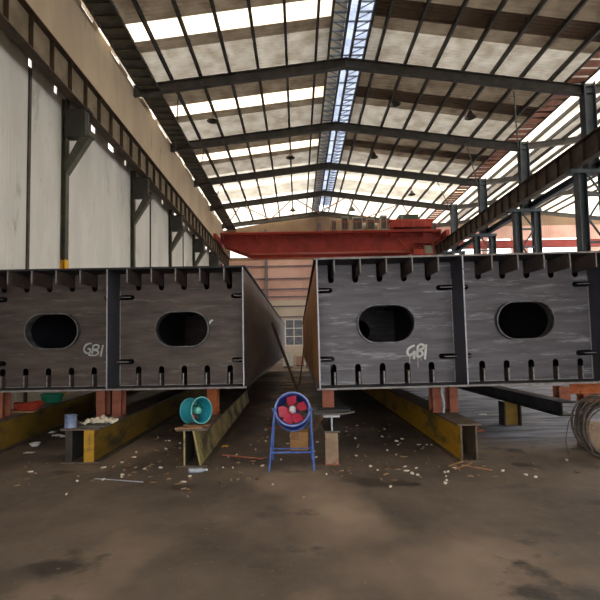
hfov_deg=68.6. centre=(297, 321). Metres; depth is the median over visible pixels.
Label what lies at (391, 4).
purlin
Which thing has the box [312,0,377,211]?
skylight
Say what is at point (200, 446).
support beam
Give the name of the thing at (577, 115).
purlin
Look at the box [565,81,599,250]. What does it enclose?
column
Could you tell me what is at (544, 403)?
beam
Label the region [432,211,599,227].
rafter
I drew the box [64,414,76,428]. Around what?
tin
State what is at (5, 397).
pier
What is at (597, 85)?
rafter
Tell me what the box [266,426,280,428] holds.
board
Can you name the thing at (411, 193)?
lamp
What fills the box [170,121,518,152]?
rafter
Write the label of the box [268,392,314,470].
fan
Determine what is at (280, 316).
trim
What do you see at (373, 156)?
lamp
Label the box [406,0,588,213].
purlin
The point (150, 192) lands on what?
trim
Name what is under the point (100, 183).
wall
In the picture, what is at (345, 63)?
rafter
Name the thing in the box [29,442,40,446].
bowl
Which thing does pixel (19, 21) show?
beam
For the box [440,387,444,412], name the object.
pipe
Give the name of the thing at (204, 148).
rod
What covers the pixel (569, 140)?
rafter
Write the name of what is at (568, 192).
rafter
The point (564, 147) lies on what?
purlin
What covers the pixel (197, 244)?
wall column
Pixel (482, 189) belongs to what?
column
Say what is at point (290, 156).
lamp
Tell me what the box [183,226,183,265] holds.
trim
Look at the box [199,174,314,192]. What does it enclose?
window
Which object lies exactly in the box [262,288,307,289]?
trim
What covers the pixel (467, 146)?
rod
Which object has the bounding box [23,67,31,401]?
trim
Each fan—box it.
[180,396,211,423]
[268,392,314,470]
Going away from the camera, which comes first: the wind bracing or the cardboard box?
the cardboard box
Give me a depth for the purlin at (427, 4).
22.10 m
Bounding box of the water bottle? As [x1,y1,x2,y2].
[188,468,207,472]
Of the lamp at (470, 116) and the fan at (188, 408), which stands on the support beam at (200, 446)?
the fan at (188, 408)
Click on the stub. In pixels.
(330, 426)
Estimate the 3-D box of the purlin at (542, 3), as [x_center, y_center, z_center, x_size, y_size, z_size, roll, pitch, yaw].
[9.226,-11.760,21.386,0.120,0.200,49.500,-1,-3,0]
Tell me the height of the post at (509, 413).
0.440 m
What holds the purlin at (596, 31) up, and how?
attached to the ceiling at (440, 16)
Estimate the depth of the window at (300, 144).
29.84 m
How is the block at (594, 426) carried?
on the floor
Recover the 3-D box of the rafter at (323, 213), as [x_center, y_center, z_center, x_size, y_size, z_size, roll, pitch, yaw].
[2.871,-10.281,44.897,21.300,2.030,0.280,-1,-3,0]
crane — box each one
[213,220,449,259]
[442,239,599,254]
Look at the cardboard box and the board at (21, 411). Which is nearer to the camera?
the cardboard box
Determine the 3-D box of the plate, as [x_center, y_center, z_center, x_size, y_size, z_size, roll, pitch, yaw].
[0.487,1.263,6.312,0.590,0.042,0.760,-1,-3,0]
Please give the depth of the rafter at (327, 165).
32.91 m
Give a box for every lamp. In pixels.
[207,110,217,123]
[286,149,294,159]
[369,148,377,158]
[389,93,400,106]
[408,187,415,195]
[464,111,476,119]
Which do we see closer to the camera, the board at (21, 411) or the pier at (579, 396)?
the board at (21, 411)
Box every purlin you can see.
[131,0,240,221]
[171,0,253,219]
[209,0,266,216]
[246,0,279,215]
[283,0,293,214]
[306,0,320,212]
[334,0,394,211]
[347,0,431,213]
[361,0,468,215]
[374,0,507,216]
[387,0,547,218]
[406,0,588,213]
[418,24,599,218]
[436,81,599,223]
[447,95,599,221]
[458,108,599,220]
[465,119,599,219]
[515,156,599,208]
[537,176,596,207]
[544,181,597,210]
[553,189,597,211]
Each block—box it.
[322,390,333,406]
[577,421,599,449]
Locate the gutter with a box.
[426,46,599,220]
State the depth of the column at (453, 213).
38.73 m
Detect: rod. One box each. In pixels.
[95,478,142,482]
[175,92,178,150]
[197,148,204,185]
[467,146,477,184]
[513,92,518,149]
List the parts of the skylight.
panel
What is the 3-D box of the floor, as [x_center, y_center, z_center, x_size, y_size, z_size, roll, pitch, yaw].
[14.043,2.311,16.289,46.000,0.200,58.800,-1,-3,0]
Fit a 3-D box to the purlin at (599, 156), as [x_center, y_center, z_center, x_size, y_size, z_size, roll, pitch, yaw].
[21.389,-12.296,21.403,0.120,0.200,49.500,-1,-3,0]
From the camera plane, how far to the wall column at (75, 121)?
14.53 m
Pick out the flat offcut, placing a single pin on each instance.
(88, 425)
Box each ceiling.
[80,0,599,222]
[433,70,599,222]
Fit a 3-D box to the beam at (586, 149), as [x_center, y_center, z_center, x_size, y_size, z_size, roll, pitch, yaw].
[12.889,-7.644,20.967,0.400,1.130,49.100,-1,-3,0]
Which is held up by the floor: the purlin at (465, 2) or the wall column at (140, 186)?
the wall column at (140, 186)
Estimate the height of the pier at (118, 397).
0.453 m
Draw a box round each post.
[324,432,339,464]
[498,401,521,425]
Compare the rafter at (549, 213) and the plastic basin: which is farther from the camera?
the rafter at (549, 213)
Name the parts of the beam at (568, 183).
web plate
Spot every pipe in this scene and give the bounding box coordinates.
[271,322,299,392]
[299,347,304,383]
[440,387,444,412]
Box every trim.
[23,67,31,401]
[150,192,150,266]
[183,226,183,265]
[246,265,311,267]
[254,277,309,279]
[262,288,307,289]
[264,229,267,297]
[268,296,306,297]
[273,305,304,306]
[280,316,302,317]
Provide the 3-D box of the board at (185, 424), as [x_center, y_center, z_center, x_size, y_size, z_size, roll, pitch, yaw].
[-1.395,1.438,6.095,0.360,0.016,0.100,-1,-3,5]
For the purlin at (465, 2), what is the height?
0.200 m
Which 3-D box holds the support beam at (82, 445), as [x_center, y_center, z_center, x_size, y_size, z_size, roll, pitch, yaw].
[-3.164,2.235,15.606,0.541,0.480,19.000,-1,-3,-1]
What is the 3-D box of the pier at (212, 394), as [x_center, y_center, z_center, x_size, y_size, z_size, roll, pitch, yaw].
[-1.388,1.287,7.204,0.180,0.433,0.240,-1,-3,0]
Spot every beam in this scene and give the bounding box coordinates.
[0,0,229,265]
[0,390,142,453]
[60,389,206,463]
[176,385,251,467]
[360,388,482,461]
[434,126,599,254]
[445,160,599,254]
[458,386,575,415]
[569,383,599,393]
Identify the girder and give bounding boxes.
[0,265,284,392]
[302,251,599,389]
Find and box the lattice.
[82,0,235,229]
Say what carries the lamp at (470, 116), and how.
hanging from the purlin at (542, 3)
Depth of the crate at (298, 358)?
32.39 m
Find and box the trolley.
[330,214,433,230]
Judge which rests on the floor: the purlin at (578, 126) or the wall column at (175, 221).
the wall column at (175, 221)
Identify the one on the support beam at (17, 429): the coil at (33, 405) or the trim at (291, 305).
the coil at (33, 405)
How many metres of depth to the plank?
7.28 m
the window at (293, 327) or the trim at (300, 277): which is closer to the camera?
the window at (293, 327)
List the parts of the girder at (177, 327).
web plate, web plate, web plate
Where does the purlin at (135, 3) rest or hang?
attached to the ceiling at (440, 16)
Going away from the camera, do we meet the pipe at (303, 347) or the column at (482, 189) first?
the pipe at (303, 347)
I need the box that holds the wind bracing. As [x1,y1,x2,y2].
[227,199,408,225]
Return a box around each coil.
[13,400,44,410]
[565,394,599,456]
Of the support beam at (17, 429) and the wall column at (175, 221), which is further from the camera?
the wall column at (175, 221)
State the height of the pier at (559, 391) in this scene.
0.400 m
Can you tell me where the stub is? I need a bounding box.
[321,415,339,432]
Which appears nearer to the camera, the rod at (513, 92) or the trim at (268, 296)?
the rod at (513, 92)
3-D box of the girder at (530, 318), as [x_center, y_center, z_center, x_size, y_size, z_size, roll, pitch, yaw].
[2.447,0.524,16.843,4.400,2.001,20.900,-1,-3,0]
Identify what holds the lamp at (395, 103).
hanging from the purlin at (427, 4)
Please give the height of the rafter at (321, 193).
2.030 m
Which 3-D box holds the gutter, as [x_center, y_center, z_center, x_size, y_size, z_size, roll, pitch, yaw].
[13.105,-11.293,21.458,1.000,0.100,49.700,-1,-3,0]
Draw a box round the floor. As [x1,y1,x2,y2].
[0,360,599,599]
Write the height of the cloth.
0.117 m
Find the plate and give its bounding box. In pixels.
[312,404,354,414]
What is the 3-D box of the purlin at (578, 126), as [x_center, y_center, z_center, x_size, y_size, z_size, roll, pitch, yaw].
[16.400,-11.610,21.372,0.120,0.200,49.500,-1,-3,0]
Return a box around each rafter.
[133,57,583,97]
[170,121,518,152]
[194,162,478,186]
[210,190,450,211]
[222,211,388,228]
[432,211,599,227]
[453,190,597,209]
[481,167,582,184]
[522,136,580,149]
[586,84,599,93]
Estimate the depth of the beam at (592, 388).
11.47 m
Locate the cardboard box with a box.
[290,429,307,450]
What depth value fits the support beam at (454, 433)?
6.97 m
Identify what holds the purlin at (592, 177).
attached to the ceiling at (593, 201)
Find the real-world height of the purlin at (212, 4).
0.200 m
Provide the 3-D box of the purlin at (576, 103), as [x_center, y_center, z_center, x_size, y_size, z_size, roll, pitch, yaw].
[14.404,-11.335,21.359,0.120,0.200,49.500,-1,-3,0]
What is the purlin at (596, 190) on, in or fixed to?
attached to the ceiling at (593, 201)
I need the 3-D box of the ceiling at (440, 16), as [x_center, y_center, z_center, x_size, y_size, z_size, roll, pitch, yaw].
[2.828,-11.893,21.399,21.570,1.505,49.500,-1,-3,0]
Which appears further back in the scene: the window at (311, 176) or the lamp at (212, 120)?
the window at (311, 176)
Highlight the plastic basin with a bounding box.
[40,392,64,402]
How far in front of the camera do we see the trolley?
38.71 m
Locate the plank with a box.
[308,415,323,440]
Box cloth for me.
[80,415,117,424]
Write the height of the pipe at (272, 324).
2.264 m
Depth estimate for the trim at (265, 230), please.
45.51 m
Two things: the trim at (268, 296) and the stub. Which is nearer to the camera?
the stub
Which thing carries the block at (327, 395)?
on the plate
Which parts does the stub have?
web plate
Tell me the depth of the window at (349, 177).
35.82 m
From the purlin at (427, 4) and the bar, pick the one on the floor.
the bar
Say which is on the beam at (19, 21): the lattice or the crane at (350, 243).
the crane at (350, 243)
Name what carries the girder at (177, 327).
on the pier at (103, 398)
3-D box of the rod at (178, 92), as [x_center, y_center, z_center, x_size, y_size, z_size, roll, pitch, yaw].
[-6.691,-10.879,24.284,0.070,0.660,5.400,0,-3,-17]
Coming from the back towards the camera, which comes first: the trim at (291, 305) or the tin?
the trim at (291, 305)
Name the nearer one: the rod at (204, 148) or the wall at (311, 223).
the rod at (204, 148)
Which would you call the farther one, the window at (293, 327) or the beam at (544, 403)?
the window at (293, 327)
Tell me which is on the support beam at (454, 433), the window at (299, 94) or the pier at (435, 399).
the pier at (435, 399)
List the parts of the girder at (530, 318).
web plate, web plate, web plate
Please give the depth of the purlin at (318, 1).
22.41 m
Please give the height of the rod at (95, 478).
0.012 m
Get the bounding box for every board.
[11,410,37,412]
[175,426,202,429]
[183,424,210,425]
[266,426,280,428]
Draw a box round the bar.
[222,454,262,459]
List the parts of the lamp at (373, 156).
lamp shade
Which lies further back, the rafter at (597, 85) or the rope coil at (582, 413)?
the rafter at (597, 85)
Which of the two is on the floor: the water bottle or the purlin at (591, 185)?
the water bottle
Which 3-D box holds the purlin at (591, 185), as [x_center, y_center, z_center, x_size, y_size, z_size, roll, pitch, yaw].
[25.384,-12.606,21.416,0.120,0.200,49.500,-1,-3,0]
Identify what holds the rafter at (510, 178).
attached to the column at (482, 189)
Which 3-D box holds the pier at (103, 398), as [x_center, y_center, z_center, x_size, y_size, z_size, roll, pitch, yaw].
[-3.207,1.331,7.253,0.160,0.453,0.240,-1,-3,0]
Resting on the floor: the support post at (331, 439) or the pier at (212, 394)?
the support post at (331, 439)
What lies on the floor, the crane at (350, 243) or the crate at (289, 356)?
the crate at (289, 356)
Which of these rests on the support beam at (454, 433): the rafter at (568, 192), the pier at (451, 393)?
the pier at (451, 393)
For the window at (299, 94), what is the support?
attached to the ceiling at (440, 16)
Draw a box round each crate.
[283,354,292,367]
[296,356,303,365]
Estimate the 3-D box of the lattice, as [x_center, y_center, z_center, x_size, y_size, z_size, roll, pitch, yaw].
[-7.032,-10.944,21.398,1.000,0.100,49.580,-1,-3,0]
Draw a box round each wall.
[0,0,223,408]
[223,215,599,359]
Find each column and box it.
[60,98,94,394]
[130,170,152,266]
[169,210,185,266]
[192,234,205,265]
[209,251,219,265]
[442,204,465,254]
[468,177,496,253]
[506,140,542,252]
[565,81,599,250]
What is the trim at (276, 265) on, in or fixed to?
attached to the wall at (311, 223)
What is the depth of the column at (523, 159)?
26.59 m
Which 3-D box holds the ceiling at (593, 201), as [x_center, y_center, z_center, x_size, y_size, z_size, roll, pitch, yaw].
[24.727,-12.146,21.392,22.130,1.368,49.500,-1,-3,0]
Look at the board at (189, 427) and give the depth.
5.88 m
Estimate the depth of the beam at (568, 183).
25.58 m
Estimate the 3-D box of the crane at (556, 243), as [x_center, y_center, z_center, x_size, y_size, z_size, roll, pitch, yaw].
[23.978,-7.223,42.915,20.000,1.360,2.400,-1,-3,0]
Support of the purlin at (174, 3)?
attached to the ceiling at (440, 16)
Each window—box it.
[98,0,331,44]
[150,86,323,118]
[180,139,318,163]
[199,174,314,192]
[285,319,302,345]
[337,174,465,191]
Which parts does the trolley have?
motor, motor, motor, motor, trolley frame, motor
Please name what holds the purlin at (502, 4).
attached to the ceiling at (440, 16)
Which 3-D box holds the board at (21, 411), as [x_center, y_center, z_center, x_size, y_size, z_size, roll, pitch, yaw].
[-4.883,1.577,7.683,0.620,0.025,0.120,-1,-3,0]
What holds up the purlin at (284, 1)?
attached to the ceiling at (440, 16)
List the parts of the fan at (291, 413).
leg, leg, blade, blade, blade, blade, blade, leg, leg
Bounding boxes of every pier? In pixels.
[0,392,11,417]
[95,391,110,416]
[111,390,126,416]
[207,389,219,414]
[428,387,441,412]
[445,387,458,411]
[553,385,570,399]
[576,394,594,401]
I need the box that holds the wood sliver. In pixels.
[462,464,491,470]
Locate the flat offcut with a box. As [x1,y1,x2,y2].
[79,421,117,427]
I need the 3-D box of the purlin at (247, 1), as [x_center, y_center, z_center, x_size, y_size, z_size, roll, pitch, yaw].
[-1.901,-12.047,21.412,0.120,0.200,49.500,-1,-3,0]
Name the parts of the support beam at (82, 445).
plate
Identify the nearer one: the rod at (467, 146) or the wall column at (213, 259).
the rod at (467, 146)

